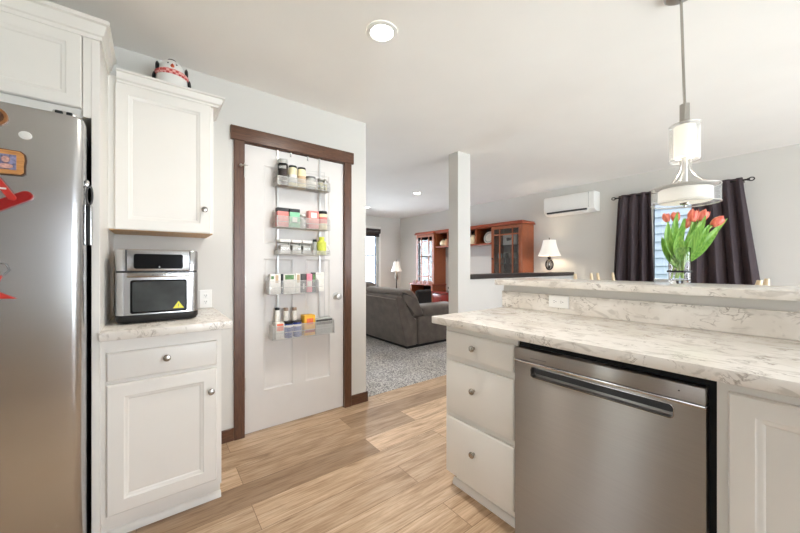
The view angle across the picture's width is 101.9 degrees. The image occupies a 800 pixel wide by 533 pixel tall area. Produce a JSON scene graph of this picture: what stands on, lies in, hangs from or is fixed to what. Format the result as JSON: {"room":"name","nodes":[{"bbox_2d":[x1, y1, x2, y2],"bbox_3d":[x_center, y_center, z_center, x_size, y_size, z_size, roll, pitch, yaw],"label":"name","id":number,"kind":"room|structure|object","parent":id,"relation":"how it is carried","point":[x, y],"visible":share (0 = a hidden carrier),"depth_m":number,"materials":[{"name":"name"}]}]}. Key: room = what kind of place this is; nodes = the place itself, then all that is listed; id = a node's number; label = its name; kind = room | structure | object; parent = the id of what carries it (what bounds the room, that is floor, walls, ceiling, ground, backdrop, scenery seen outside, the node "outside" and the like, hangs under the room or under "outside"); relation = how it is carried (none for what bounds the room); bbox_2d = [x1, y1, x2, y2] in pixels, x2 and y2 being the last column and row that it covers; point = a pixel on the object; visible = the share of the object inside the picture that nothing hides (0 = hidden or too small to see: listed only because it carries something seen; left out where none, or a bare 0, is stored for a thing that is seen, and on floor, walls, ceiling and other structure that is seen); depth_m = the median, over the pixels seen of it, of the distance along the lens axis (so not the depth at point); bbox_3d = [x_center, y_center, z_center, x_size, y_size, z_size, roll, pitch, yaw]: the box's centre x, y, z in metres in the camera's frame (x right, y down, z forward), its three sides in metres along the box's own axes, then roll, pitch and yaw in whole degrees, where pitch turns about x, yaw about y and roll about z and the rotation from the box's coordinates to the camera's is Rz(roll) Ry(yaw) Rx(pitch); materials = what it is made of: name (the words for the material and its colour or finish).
{"room":"kitchen","nodes":[
{"label":"kitchen","id":0,"kind":"room"},
{"bbox_2d":[89,375,514,532],"bbox_3d":[1.490,1.240,0.998,7.220,0.100,5.230,0,0,-37],"label":"floor","id":1,"kind":"structure","parent":0,"point":[378,464],"depth_m":1.80,"materials":[{"name":"brown wood"}]},
{"bbox_2d":[0,101,90,532],"bbox_3d":[-1.766,0.302,1.218,0.916,1.775,0.765,0,0,-37],"label":"refrigerator","id":2,"kind":"object","parent":1,"relation":"on","point":[45,332],"visible":0.94,"depth_m":1.18,"materials":[{"name":"grey metal"}]},
{"bbox_2d":[0,108,8,125],"bbox_3d":[-1.377,-0.510,1.101,0.064,0.064,0.013,0,0,-37],"label":"round magnet","id":3,"kind":"object","parent":2,"relation":"attached to","point":[4,118],"visible":1,"depth_m":1.11,"materials":[{"name":"brown wood"}]},
{"bbox_2d":[0,263,16,298],"bbox_3d":[-1.393,0.079,1.086,0.148,0.182,0.018,0,0,-37],"label":"magnet","id":4,"kind":"object","parent":2,"relation":"attached to","point":[2,295],"visible":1,"depth_m":1.12,"materials":[{"name":"red plastic"}]},
{"bbox_2d":[0,148,26,175],"bbox_3d":[-1.355,-0.358,1.118,0.094,0.090,0.014,0,0,-37],"label":"magnet","id":5,"kind":"object","parent":2,"relation":"attached to","point":[12,162],"visible":1,"depth_m":1.12,"materials":[{"name":"brown wood"}]},
{"bbox_2d":[0,153,15,169],"bbox_3d":[-1.351,-0.358,1.114,0.048,0.052,0.002,0,0,-37],"label":"photograph","id":6,"kind":"object","parent":5,"relation":"attached to","point":[7,160],"depth_m":1.12},
{"bbox_2d":[0,178,33,210],"bbox_3d":[-1.351,-0.240,1.114,0.125,0.141,0.024,0,0,-37],"label":"magnet","id":7,"kind":"object","parent":2,"relation":"attached to","point":[11,200],"visible":1,"depth_m":1.12,"materials":[{"name":"plastic"}]},
{"bbox_2d":[18,131,31,139],"bbox_3d":[-1.322,-0.461,1.147,0.033,0.029,0.008,0,0,-37],"label":"magnet","id":8,"kind":"object","parent":2,"relation":"attached to","point":[25,135],"visible":1,"depth_m":1.15,"materials":[{"name":"white plastic"}]},
{"bbox_2d":[84,180,93,245],"bbox_3d":[-1.230,-0.208,1.288,0.025,0.257,0.041,0,0,-37],"label":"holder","id":9,"kind":"object","parent":2,"relation":"hanging from","point":[87,208],"visible":1,"depth_m":1.27,"materials":[{"name":"black metal"}]},
{"bbox_2d":[0,0,115,532],"bbox_3d":[-1.821,0.087,1.288,1.054,2.206,0.641,0,0,-37],"label":"tall cabinet","id":10,"kind":"object","parent":1,"relation":"on","point":[53,56],"visible":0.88,"depth_m":1.32,"materials":[{"name":"white paint"}]},
{"bbox_2d":[100,329,220,532],"bbox_3d":[-1.246,0.752,1.727,0.457,0.876,0.638,0,0,-37],"label":"base cabinet","id":11,"kind":"object","parent":1,"relation":"on","point":[160,396],"visible":0.99,"depth_m":1.48,"materials":[{"name":"white paint"}]},
{"bbox_2d":[99,308,232,341],"bbox_3d":[-1.227,0.295,1.735,0.496,0.038,0.648,0,0,-37],"label":"countertop","id":12,"kind":"structure","parent":11,"relation":"on","point":[207,319],"depth_m":1.52,"materials":[{"name":"white stone"}]},
{"bbox_2d":[115,249,197,323],"bbox_3d":[-1.263,0.099,1.704,0.330,0.354,0.340,0,0,-37],"label":"toaster oven","id":13,"kind":"object","parent":12,"relation":"on","point":[151,285],"visible":1,"depth_m":1.57,"materials":[{"name":"silver metal"}]},
{"bbox_2d":[446,326,519,527],"bbox_3d":[0.624,0.752,1.762,0.688,0.876,0.431,0,0,-37],"label":"base cabinet","id":14,"kind":"object","parent":1,"relation":"on","point":[480,367],"visible":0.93,"depth_m":1.55,"materials":[{"name":"white paint"}]},
{"bbox_2d":[432,307,799,398],"bbox_3d":[1.128,0.295,1.097,0.695,0.038,2.227,0,0,-37],"label":"countertop","id":15,"kind":"structure","parent":14,"relation":"on","point":[767,364],"depth_m":1.15,"materials":[{"name":"white stone"}]},
{"bbox_2d":[574,273,592,279],"bbox_3d":[2.104,0.637,3.292,0.415,1.107,0.466,0,0,-37],"label":"dining chair","id":16,"kind":"object","parent":1,"relation":"on","point":[591,274],"visible":0.09,"depth_m":3.56,"materials":[{"name":"brown wood"}]},
{"bbox_2d":[596,272,614,279],"bbox_3d":[2.635,0.637,3.757,0.480,1.107,0.466,0,0,-37],"label":"dining chair","id":17,"kind":"object","parent":1,"relation":"on","point":[612,273],"visible":0.08,"depth_m":4.04,"materials":[{"name":"brown wood"}]},
{"bbox_2d":[514,341,716,532],"bbox_3d":[0.928,0.752,1.330,0.634,0.875,0.623,0,0,-37],"label":"dishwasher","id":18,"kind":"object","parent":1,"relation":"on","point":[602,445],"visible":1,"depth_m":1.10,"materials":[{"name":"silver metal"}]},
{"bbox_2d":[717,382,799,532],"bbox_3d":[1.459,0.752,0.659,0.688,0.876,1.087,0,0,-37],"label":"base cabinet","id":19,"kind":"object","parent":1,"relation":"on","point":[758,432],"visible":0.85,"depth_m":0.84,"materials":[{"name":"white paint"}]},
{"bbox_2d":[755,278,769,284],"bbox_3d":[2.115,0.637,2.176,0.440,1.107,0.466,0,0,-37],"label":"dining chair","id":20,"kind":"object","parent":1,"relation":"on","point":[766,281],"visible":0.06,"depth_m":2.11,"materials":[{"name":"brown wood"}]},
{"bbox_2d":[110,46,571,430],"bbox_3d":[-0.083,-0.030,3.074,6.980,2.440,0.140,0,0,-37],"label":"wall","id":21,"kind":"structure","parent":0,"point":[243,106],"depth_m":2.38,"materials":[{"name":"paint"}]},
{"bbox_2d":[108,67,224,237],"bbox_3d":[-1.309,-0.572,1.852,0.507,0.785,0.362,0,0,-37],"label":"upper cabinet","id":22,"kind":"object","parent":21,"relation":"attached to","point":[160,132],"visible":0.99,"depth_m":1.71,"materials":[{"name":"white paint"}]},
{"bbox_2d":[152,59,190,87],"bbox_3d":[-1.306,-1.067,1.874,0.180,0.246,0.168,0,0,-10],"label":"figurine","id":23,"kind":"object","parent":22,"relation":"on","point":[168,70],"visible":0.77,"depth_m":1.81,"materials":[{"name":"ceramic"}]},
{"bbox_2d":[199,290,211,307],"bbox_3d":[-1.259,0.216,2.112,0.072,0.117,0.008,0,0,-37],"label":"outlet","id":24,"kind":"object","parent":21,"relation":"attached to","point":[205,296],"visible":1,"depth_m":2.11,"materials":[{"name":"white plastic"}]},
{"bbox_2d":[239,144,342,433],"bbox_3d":[-0.780,0.164,2.468,0.805,2.028,0.104,0,0,-37],"label":"door","id":25,"kind":"structure","parent":21,"relation":"in","point":[290,379],"depth_m":2.45,"materials":[{"name":"white paint"}]},
{"bbox_2d":[265,150,334,340],"bbox_3d":[-0.748,-0.162,2.461,0.494,1.383,0.154,0,0,-37],"label":"rack","id":26,"kind":"object","parent":25,"relation":"hanging from","point":[300,223],"visible":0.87,"depth_m":2.39,"materials":[{"name":"silver metal"}]},
{"bbox_2d":[269,274,280,293],"bbox_3d":[-0.892,0.132,2.332,0.075,0.142,0.031,0,0,-37],"label":"packet","id":27,"kind":"object","parent":26,"relation":"in","point":[273,278],"visible":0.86,"depth_m":2.32,"materials":[{"name":"paper"}]},
{"bbox_2d":[275,308,279,321],"bbox_3d":[-0.889,0.417,2.368,0.034,0.218,0.034,0,0,-37],"label":"bottle","id":28,"kind":"object","parent":26,"relation":"in","point":[277,310],"visible":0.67,"depth_m":2.35,"materials":[{"name":"plastic"}]},
{"bbox_2d":[273,322,283,339],"bbox_3d":[-0.864,0.468,2.332,0.060,0.118,0.061,0,0,-37],"label":"box","id":29,"kind":"object","parent":26,"relation":"in","point":[281,336],"visible":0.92,"depth_m":2.31,"materials":[{"name":"paper"}]},
{"bbox_2d":[275,207,288,226],"bbox_3d":[-0.850,-0.347,2.358,0.079,0.140,0.061,0,0,-37],"label":"tin","id":30,"kind":"object","parent":26,"relation":"in","point":[283,212],"visible":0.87,"depth_m":2.33,"materials":[{"name":"pink metal"}]},
{"bbox_2d":[277,158,287,186],"bbox_3d":[-0.847,-0.674,2.361,0.072,0.190,0.072,0,0,-37],"label":"jar","id":31,"kind":"object","parent":26,"relation":"in","point":[283,172],"visible":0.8,"depth_m":2.34,"materials":[{"name":"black glass"}]},
{"bbox_2d":[277,239,290,253],"bbox_3d":[-0.839,-0.138,2.367,0.079,0.108,0.065,0,0,-37],"label":"jar","id":32,"kind":"object","parent":26,"relation":"in","point":[280,247],"visible":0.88,"depth_m":2.35,"materials":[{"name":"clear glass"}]},
{"bbox_2d":[284,307,287,320],"bbox_3d":[-0.839,0.419,2.406,0.034,0.214,0.034,0,0,-37],"label":"bottle","id":33,"kind":"object","parent":26,"relation":"in","point":[286,308],"visible":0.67,"depth_m":2.39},
{"bbox_2d":[284,320,292,337],"bbox_3d":[-0.814,0.467,2.385,0.065,0.120,0.065,0,0,-37],"label":"can","id":34,"kind":"object","parent":26,"relation":"in","point":[289,322],"visible":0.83,"depth_m":2.36,"materials":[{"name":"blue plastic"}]},
{"bbox_2d":[283,274,294,292],"bbox_3d":[-0.812,0.133,2.386,0.084,0.140,0.041,0,0,-37],"label":"packet","id":35,"kind":"object","parent":26,"relation":"in","point":[286,277],"visible":0.7,"depth_m":2.37,"materials":[{"name":"paper"}]},
{"bbox_2d":[265,277,318,294],"bbox_3d":[-0.786,0.144,2.403,0.364,0.124,0.107,0,0,-37],"label":"basket","id":36,"kind":"object","parent":26,"relation":"on","point":[300,285],"depth_m":2.37,"materials":[{"name":"silver metal"}]},
{"bbox_2d":[288,165,296,187],"bbox_3d":[-0.789,-0.658,2.405,0.061,0.158,0.061,0,0,-37],"label":"jar","id":37,"kind":"object","parent":26,"relation":"in","point":[292,171],"visible":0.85,"depth_m":2.38,"materials":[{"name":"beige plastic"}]},
{"bbox_2d":[289,208,299,226],"bbox_3d":[-0.783,-0.347,2.409,0.075,0.140,0.061,0,0,-37],"label":"tin","id":38,"kind":"object","parent":26,"relation":"in","point":[293,213],"visible":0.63,"depth_m":2.38,"materials":[{"name":"green metal"}]},
{"bbox_2d":[292,307,296,323],"bbox_3d":[-0.788,0.420,2.444,0.034,0.212,0.034,0,0,-37],"label":"bottle","id":39,"kind":"object","parent":26,"relation":"in","point":[294,309],"visible":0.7,"depth_m":2.43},
{"bbox_2d":[290,240,301,253],"bbox_3d":[-0.771,-0.137,2.418,0.074,0.106,0.065,0,0,-37],"label":"jar","id":40,"kind":"object","parent":26,"relation":"in","point":[293,247],"visible":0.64,"depth_m":2.40,"materials":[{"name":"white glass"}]},
{"bbox_2d":[293,320,301,336],"bbox_3d":[-0.762,0.468,2.425,0.065,0.118,0.065,0,0,-37],"label":"can","id":41,"kind":"object","parent":26,"relation":"in","point":[294,321],"visible":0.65,"depth_m":2.40,"materials":[{"name":"metal"}]},
{"bbox_2d":[297,167,305,189],"bbox_3d":[-0.735,-0.657,2.446,0.061,0.156,0.061,0,0,-37],"label":"jar","id":42,"kind":"object","parent":26,"relation":"in","point":[301,173],"visible":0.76,"depth_m":2.42,"materials":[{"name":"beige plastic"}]},
{"bbox_2d":[269,316,334,340],"bbox_3d":[-0.725,0.468,2.449,0.471,0.124,0.107,0,0,-37],"label":"basket","id":43,"kind":"object","parent":26,"relation":"on","point":[300,329],"depth_m":2.39,"materials":[{"name":"silver metal"}]},
{"bbox_2d":[274,239,329,255],"bbox_3d":[-0.724,-0.137,2.450,0.398,0.114,0.107,0,0,-37],"label":"basket","id":44,"kind":"object","parent":26,"relation":"on","point":[276,252],"depth_m":2.39,"materials":[{"name":"silver metal"}]},
{"bbox_2d":[273,210,330,231],"bbox_3d":[-0.728,-0.340,2.447,0.408,0.132,0.107,0,0,-37],"label":"basket","id":45,"kind":"object","parent":26,"relation":"on","point":[300,223],"depth_m":2.40,"materials":[{"name":"silver metal"}]},
{"bbox_2d":[273,171,330,193],"bbox_3d":[-0.726,-0.633,2.448,0.404,0.114,0.107,0,0,-37],"label":"basket","id":46,"kind":"object","parent":26,"relation":"on","point":[302,183],"depth_m":2.40,"materials":[{"name":"silver metal"}]},
{"bbox_2d":[300,274,305,279],"bbox_3d":[-0.727,0.133,2.451,0.041,0.140,0.041,0,0,-37],"label":"packet","id":47,"kind":"object","parent":26,"relation":"in","point":[302,276],"visible":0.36,"depth_m":2.43,"materials":[{"name":"paper"}]},
{"bbox_2d":[301,240,311,254],"bbox_3d":[-0.708,-0.137,2.466,0.074,0.106,0.065,0,0,-37],"label":"jar","id":48,"kind":"object","parent":26,"relation":"in","point":[309,247],"visible":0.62,"depth_m":2.45,"materials":[{"name":"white glass"}]},
{"bbox_2d":[301,314,314,335],"bbox_3d":[-0.694,0.451,2.476,0.085,0.152,0.076,0,0,-37],"label":"box","id":49,"kind":"object","parent":26,"relation":"in","point":[306,318],"visible":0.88,"depth_m":2.45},
{"bbox_2d":[306,274,311,291],"bbox_3d":[-0.690,0.133,2.474,0.042,0.140,0.041,0,0,-37],"label":"packet","id":50,"kind":"object","parent":26,"relation":"in","point":[308,276],"visible":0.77,"depth_m":2.46,"materials":[{"name":"paper"}]},
{"bbox_2d":[306,176,315,190],"bbox_3d":[-0.678,-0.629,2.489,0.077,0.100,0.077,0,0,-37],"label":"jar","id":51,"kind":"object","parent":26,"relation":"in","point":[312,178],"visible":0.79,"depth_m":2.46,"materials":[{"name":"glass"}]},
{"bbox_2d":[306,211,318,228],"bbox_3d":[-0.666,-0.347,2.498,0.080,0.140,0.056,0,0,-37],"label":"box","id":52,"kind":"object","parent":26,"relation":"in","point":[309,214],"visible":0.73,"depth_m":2.47,"materials":[{"name":"paper"}]},
{"bbox_2d":[311,272,315,291],"bbox_3d":[-0.661,0.128,2.501,0.029,0.150,0.031,0,0,-37],"label":"packet","id":53,"kind":"object","parent":26,"relation":"in","point":[312,273],"visible":0.89,"depth_m":2.49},
{"bbox_2d":[313,239,316,254],"bbox_3d":[-0.652,-0.142,2.508,0.028,0.118,0.028,0,0,-37],"label":"bottle","id":54,"kind":"object","parent":26,"relation":"in","point":[314,240],"visible":1,"depth_m":2.50,"materials":[{"name":"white plastic"}]},
{"bbox_2d":[316,272,323,290],"bbox_3d":[-0.633,0.129,2.576,0.078,0.150,0.011,0,0,-37],"label":"packet","id":55,"kind":"object","parent":26,"relation":"in","point":[319,275],"visible":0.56,"depth_m":2.58,"materials":[{"name":"paper"}]},
{"bbox_2d":[317,178,323,191],"bbox_3d":[-0.613,-0.629,2.538,0.050,0.100,0.050,0,0,-37],"label":"jar","id":56,"kind":"object","parent":26,"relation":"in","point":[319,179],"visible":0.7,"depth_m":2.53,"materials":[{"name":"clear glass"}]},
{"bbox_2d":[317,237,325,254],"bbox_3d":[-0.607,-0.153,2.543,0.072,0.140,0.072,0,0,-37],"label":"bottle","id":57,"kind":"object","parent":26,"relation":"in","point":[321,244],"visible":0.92,"depth_m":2.52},
{"bbox_2d":[319,211,326,229],"bbox_3d":[-0.600,-0.351,2.548,0.071,0.148,0.071,0,0,-37],"label":"jar","id":58,"kind":"object","parent":26,"relation":"in","point":[322,214],"visible":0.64,"depth_m":2.52,"materials":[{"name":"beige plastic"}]},
{"bbox_2d":[315,317,331,333],"bbox_3d":[-0.601,0.469,2.546,0.138,0.116,0.071,0,0,-37],"label":"box","id":59,"kind":"object","parent":26,"relation":"in","point":[327,330],"visible":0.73,"depth_m":2.52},
{"bbox_2d":[230,124,353,164],"bbox_3d":[-0.764,-0.907,2.478,0.941,0.094,0.024,0,0,-37],"label":"trim","id":60,"kind":"structure","parent":21,"relation":"attached to","point":[248,135],"depth_m":2.42,"materials":[{"name":"wood"}]},
{"bbox_2d":[234,139,351,440],"bbox_3d":[-0.801,0.164,2.528,0.901,2.052,0.138,0,0,-37],"label":"trim","id":61,"kind":"structure","parent":21,"relation":"attached to","point":[239,146],"depth_m":2.23,"materials":[{"name":"wood"}]},
{"bbox_2d":[221,391,367,443],"bbox_3d":[-0.801,1.147,2.531,1.227,0.085,0.134,0,0,-37],"label":"baseboard","id":62,"kind":"structure","parent":21,"relation":"attached to","point":[227,435],"depth_m":2.20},
{"bbox_2d":[470,272,573,278],"bbox_3d":[1.730,0.127,4.448,2.430,0.054,0.200,0,0,-37],"label":"trim","id":63,"kind":"structure","parent":21,"relation":"on","point":[533,274],"depth_m":4.16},
{"bbox_2d":[366,215,400,288],"bbox_3d":[-1.506,-0.030,7.591,4.030,2.440,0.120,0,0,-37],"label":"wall","id":64,"kind":"structure","parent":0,"point":[390,227],"depth_m":8.45,"materials":[{"name":"paint"}]},
{"bbox_2d":[366,226,380,286],"bbox_3d":[-1.137,-0.140,7.849,1.610,1.700,0.116,0,0,-37],"label":"window","id":65,"kind":"structure","parent":64,"relation":"in","point":[372,227],"depth_m":8.27,"materials":[{"name":"white paint"}]},
{"bbox_2d":[366,228,380,236],"bbox_3d":[-1.084,-0.825,7.771,1.540,0.200,0.071,0,0,-37],"label":"window blind","id":66,"kind":"object","parent":65,"relation":"attached to","point":[370,232],"visible":0.38,"depth_m":8.09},
{"bbox_2d":[366,336,446,396],"bbox_3d":[-0.180,1.236,5.842,4.030,0.108,4.510,0,0,-37],"label":"floor","id":67,"kind":"structure","parent":0,"point":[389,367],"depth_m":3.88,"materials":[{"name":"carpet"}]},
{"bbox_2d":[366,281,448,348],"bbox_3d":[-0.164,0.723,5.660,1.264,0.918,2.140,0,0,-37],"label":"sofa","id":68,"kind":"object","parent":67,"relation":"on","point":[395,316],"visible":0.66,"depth_m":4.77,"materials":[{"name":"grey fabric"}]},
{"bbox_2d":[366,281,375,287],"bbox_3d":[-0.728,0.501,5.828,0.459,0.474,1.070,0,0,-37],"label":"cushion","id":69,"kind":"object","parent":68,"relation":"on","point":[368,284],"depth_m":5.35,"materials":[{"name":"fabric"}]},
{"bbox_2d":[366,286,422,316],"bbox_3d":[-0.100,0.536,4.996,0.458,0.404,0.975,0,0,-37],"label":"backrest","id":70,"kind":"object","parent":68,"relation":"on","point":[406,304],"depth_m":4.67,"materials":[{"name":"fabric"}]},
{"bbox_2d":[415,289,431,303],"bbox_3d":[0.399,0.552,5.268,0.320,0.325,0.085,0,0,-37],"label":"throw pillow","id":71,"kind":"object","parent":68,"relation":"on","point":[423,296],"visible":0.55,"depth_m":5.22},
{"bbox_2d":[409,283,448,301],"bbox_3d":[1.103,0.795,6.918,0.441,0.773,2.286,0,0,-37],"label":"media console","id":72,"kind":"object","parent":67,"relation":"on","point":[439,292],"visible":0.16,"depth_m":7.15,"materials":[{"name":"brown wood"}]},
{"bbox_2d":[414,231,445,283],"bbox_3d":[0.710,-0.178,7.474,0.396,1.173,0.645,0,0,-37],"label":"display cabinet","id":73,"kind":"object","parent":72,"relation":"on","point":[430,260],"visible":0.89,"depth_m":7.30,"materials":[{"name":"brown wood"}]},
{"bbox_2d":[490,220,534,272],"bbox_3d":[2.009,0.208,5.760,0.396,1.947,0.655,0,0,-37],"label":"display cabinet","id":74,"kind":"object","parent":67,"relation":"on","point":[524,229],"visible":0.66,"depth_m":5.76,"materials":[{"name":"brown wood"}]},
{"bbox_2d":[496,244,518,246],"bbox_3d":[2.028,-0.361,5.791,0.304,0.008,0.574,0,0,-37],"label":"shelf","id":75,"kind":"object","parent":74,"relation":"attached to","point":[497,245],"depth_m":5.89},
{"bbox_2d":[503,234,516,244],"bbox_3d":[1.943,-0.466,5.689,0.011,0.200,0.280,0,0,-37],"label":"picture","id":76,"kind":"object","parent":74,"relation":"on","point":[507,239],"visible":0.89,"depth_m":5.69,"materials":[{"name":"grey paper"}]},
{"bbox_3d":[2.314,0.856,5.292,0.420,0.652,0.420,0,0,-37],"label":"end table","id":77,"kind":"object","parent":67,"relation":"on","visible":0},
{"bbox_2d":[538,238,560,269],"bbox_3d":[2.395,0.041,5.168,0.336,0.977,0.336,0,0,-37],"label":"table lamp","id":78,"kind":"object","parent":77,"relation":"on","point":[549,248],"visible":0.97,"depth_m":5.08,"materials":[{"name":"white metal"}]},
{"bbox_3d":[-0.152,0.886,7.915,0.400,0.592,0.500,0,0,-37],"label":"end table","id":79,"kind":"object","parent":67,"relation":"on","visible":0},
{"bbox_2d":[391,260,401,287],"bbox_3d":[-0.062,0.226,7.896,0.270,0.727,0.270,0,0,-37],"label":"table lamp","id":80,"kind":"object","parent":79,"relation":"on","point":[396,266],"visible":0.94,"depth_m":7.83,"materials":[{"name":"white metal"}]},
{"bbox_2d":[47,0,799,218],"bbox_3d":[0.128,-1.300,2.795,7.220,0.100,9.740,0,0,-37],"label":"ceiling","id":81,"kind":"structure","parent":0,"point":[540,96],"depth_m":2.13,"materials":[{"name":"paint"}]},
{"bbox_2d":[366,20,397,43],"bbox_3d":[-0.091,-1.245,1.735,0.170,0.008,0.170,0,0,-37],"label":"recessed light","id":82,"kind":"object","parent":81,"relation":"in","point":[379,31],"visible":1,"depth_m":1.72,"materials":[{"name":"white paint"}]},
{"bbox_2d":[371,25,392,40],"bbox_3d":[-0.091,-1.246,1.735,0.120,0.006,0.120,0,0,-37],"label":"diffuser","id":83,"kind":"object","parent":82,"relation":"attached to","point":[378,32],"depth_m":1.73,"materials":[{"name":"white"}]},
{"bbox_2d":[651,0,722,208],"bbox_3d":[1.306,-0.757,1.483,0.247,0.982,0.247,0,0,-2],"label":"pendant light","id":84,"kind":"object","parent":81,"relation":"hanging from","point":[686,192],"visible":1,"depth_m":1.46,"materials":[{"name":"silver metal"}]},
{"bbox_2d":[658,184,713,205],"bbox_3d":[1.306,-0.318,1.483,0.194,0.064,0.194,0,0,-37],"label":"diffuser","id":85,"kind":"object","parent":84,"relation":"attached to","point":[698,193],"depth_m":1.43,"materials":[{"name":"white"}]},
{"bbox_2d":[401,144,799,289],"bbox_3d":[2.957,-0.030,4.939,0.120,2.440,9.500,0,0,-37],"label":"wall","id":86,"kind":"structure","parent":0,"point":[585,242],"depth_m":4.69,"materials":[{"name":"paint"}]},
{"bbox_2d":[434,224,490,247],"bbox_3d":[1.367,-0.580,6.626,0.372,0.370,1.496,0,0,-37],"label":"shelf","id":87,"kind":"object","parent":86,"relation":"attached to","point":[479,231],"visible":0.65,"depth_m":6.37,"materials":[{"name":"brown wood"}]},
{"bbox_2d":[470,235,474,243],"bbox_3d":[1.454,-0.507,6.359,0.134,0.180,0.136,0,0,-37],"label":"vase","id":88,"kind":"object","parent":87,"relation":"on","point":[472,238],"visible":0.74,"depth_m":6.31,"materials":[{"name":"beige ceramic"}]},
{"bbox_2d":[484,232,490,242],"bbox_3d":[1.700,-0.532,6.131,0.060,0.226,0.226,0,0,-37],"label":"plate","id":89,"kind":"object","parent":87,"relation":"in","point":[487,238],"visible":0.7,"depth_m":6.15,"materials":[{"name":"ceramic"}]},
{"bbox_2d":[544,190,599,216],"bbox_3d":[2.667,-0.947,5.042,0.215,0.290,0.755,0,0,-37],"label":"air conditioner","id":90,"kind":"object","parent":86,"relation":"attached to","point":[584,202],"visible":1,"depth_m":4.92,"materials":[{"name":"white plastic"}]},
{"bbox_2d":[651,200,668,280],"bbox_3d":[3.547,-0.333,4.178,0.060,1.075,0.485,0,0,-37],"label":"window","id":91,"kind":"structure","parent":86,"relation":"in","point":[654,201],"depth_m":4.34,"materials":[{"name":"white paint"}]},
{"bbox_2d":[611,177,754,200],"bbox_3d":[3.466,-0.945,4.082,0.103,0.046,1.382,0,0,-37],"label":"curtain rod","id":92,"kind":"object","parent":86,"relation":"attached to","point":[747,179],"visible":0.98,"depth_m":4.21,"materials":[{"name":"black metal"}]},
{"bbox_2d":[614,191,653,281],"bbox_3d":[3.165,0.080,4.392,0.112,2.110,0.509,0,0,-37],"label":"curtain","id":93,"kind":"object","parent":92,"relation":"hanging from","point":[633,261],"visible":0.62,"depth_m":4.37,"materials":[{"name":"fabric"}]},
{"bbox_2d":[690,177,759,284],"bbox_3d":[3.698,0.080,3.688,0.113,2.110,0.611,0,0,-37],"label":"curtain","id":94,"kind":"object","parent":92,"relation":"hanging from","point":[731,258],"visible":0.38,"depth_m":3.65,"materials":[{"name":"fabric"}]},
{"bbox_2d":[504,285,799,311],"bbox_3d":[1.952,0.659,0.685,0.121,1.061,3.933,0,0,-37],"label":"wall","id":95,"kind":"structure","parent":0,"point":[793,306],"depth_m":1.49,"materials":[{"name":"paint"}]},
{"bbox_2d":[495,278,799,300],"bbox_3d":[1.522,0.111,1.431,0.465,0.036,2.282,0,0,-37],"label":"bar","id":96,"kind":"object","parent":95,"relation":"on","point":[766,292],"visible":1,"depth_m":1.52,"materials":[{"name":"white stone"}]},
{"bbox_2d":[667,247,692,283],"bbox_3d":[1.458,0.000,1.686,0.094,0.186,0.094,0,0,-20],"label":"vase","id":97,"kind":"object","parent":96,"relation":"on","point":[679,264],"visible":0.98,"depth_m":1.65,"materials":[{"name":"clear glass"}]},
{"bbox_2d":[661,212,683,261],"bbox_3d":[1.426,-0.107,1.694,0.092,0.347,0.085,0,0,35],"label":"tulip","id":98,"kind":"object","parent":97,"relation":"in","point":[666,217],"visible":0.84,"depth_m":1.67,"materials":[{"name":"green plant"}]},
{"bbox_2d":[664,211,684,255],"bbox_3d":[1.431,-0.108,1.677,0.093,0.349,0.074,0,0,-37],"label":"tulip","id":99,"kind":"object","parent":97,"relation":"in","point":[670,242],"visible":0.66,"depth_m":1.67,"materials":[{"name":"green plant"}]},
{"bbox_2d":[671,212,699,249],"bbox_3d":[1.469,-0.110,1.675,0.050,0.351,0.119,0,0,-16],"label":"tulip","id":100,"kind":"object","parent":97,"relation":"in","point":[695,233],"visible":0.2,"depth_m":1.65,"materials":[{"name":"green plant"}]},
{"bbox_2d":[684,218,705,241],"bbox_3d":[1.510,-0.093,1.696,0.120,0.321,0.118,0,0,-37],"label":"tulip","id":101,"kind":"object","parent":97,"relation":"in","point":[687,225],"visible":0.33,"depth_m":1.72,"materials":[{"name":"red plant"}]},
{"bbox_2d":[685,209,709,239],"bbox_3d":[1.526,-0.113,1.679,0.166,0.361,0.049,0,0,-2],"label":"tulip","id":102,"kind":"object","parent":97,"relation":"in","point":[704,212],"visible":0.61,"depth_m":1.67,"materials":[{"name":"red plant"}]},
{"bbox_2d":[686,209,709,258],"bbox_3d":[1.511,-0.113,1.654,0.117,0.358,0.046,0,0,3],"label":"tulip","id":103,"kind":"object","parent":97,"relation":"in","point":[692,215],"visible":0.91,"depth_m":1.64,"materials":[{"name":"green plant"}]},
{"bbox_2d":[691,216,727,261],"bbox_3d":[1.556,-0.094,1.661,0.244,0.323,0.047,0,0,0],"label":"tulip","id":104,"kind":"object","parent":97,"relation":"in","point":[718,222],"visible":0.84,"depth_m":1.65,"materials":[{"name":"green plant"}]},
{"bbox_2d":[502,291,799,340],"bbox_3d":[1.388,0.224,1.311,0.021,0.104,2.253,0,0,-37],"label":"backsplash","id":105,"kind":"structure","parent":95,"relation":"attached to","point":[756,322],"depth_m":1.47,"materials":[{"name":"white stone"}]},
{"bbox_2d":[549,295,568,308],"bbox_3d":[0.930,0.211,1.892,0.008,0.072,0.117,0,0,-37],"label":"outlet","id":106,"kind":"object","parent":105,"relation":"attached to","point":[555,301],"visible":1,"depth_m":1.89,"materials":[{"name":"white plastic"}]},
{"label":"outside","id":107,"kind":"structure","parent":0,"visible":0},
{"bbox_3d":[0.965,1.590,7.005,40.000,0.200,50.000,0,0,-37],"label":"ground","id":108,"kind":"structure","parent":107,"visible":0},
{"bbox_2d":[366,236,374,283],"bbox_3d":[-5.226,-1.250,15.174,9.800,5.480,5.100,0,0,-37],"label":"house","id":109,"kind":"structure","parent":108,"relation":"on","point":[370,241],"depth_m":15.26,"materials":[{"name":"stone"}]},
{"bbox_2d":[655,203,691,278],"bbox_3d":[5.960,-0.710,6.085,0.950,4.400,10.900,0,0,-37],"label":"neighbor house","id":110,"kind":"structure","parent":108,"relation":"on","point":[661,263],"depth_m":6.58,"materials":[{"name":"white paint"}]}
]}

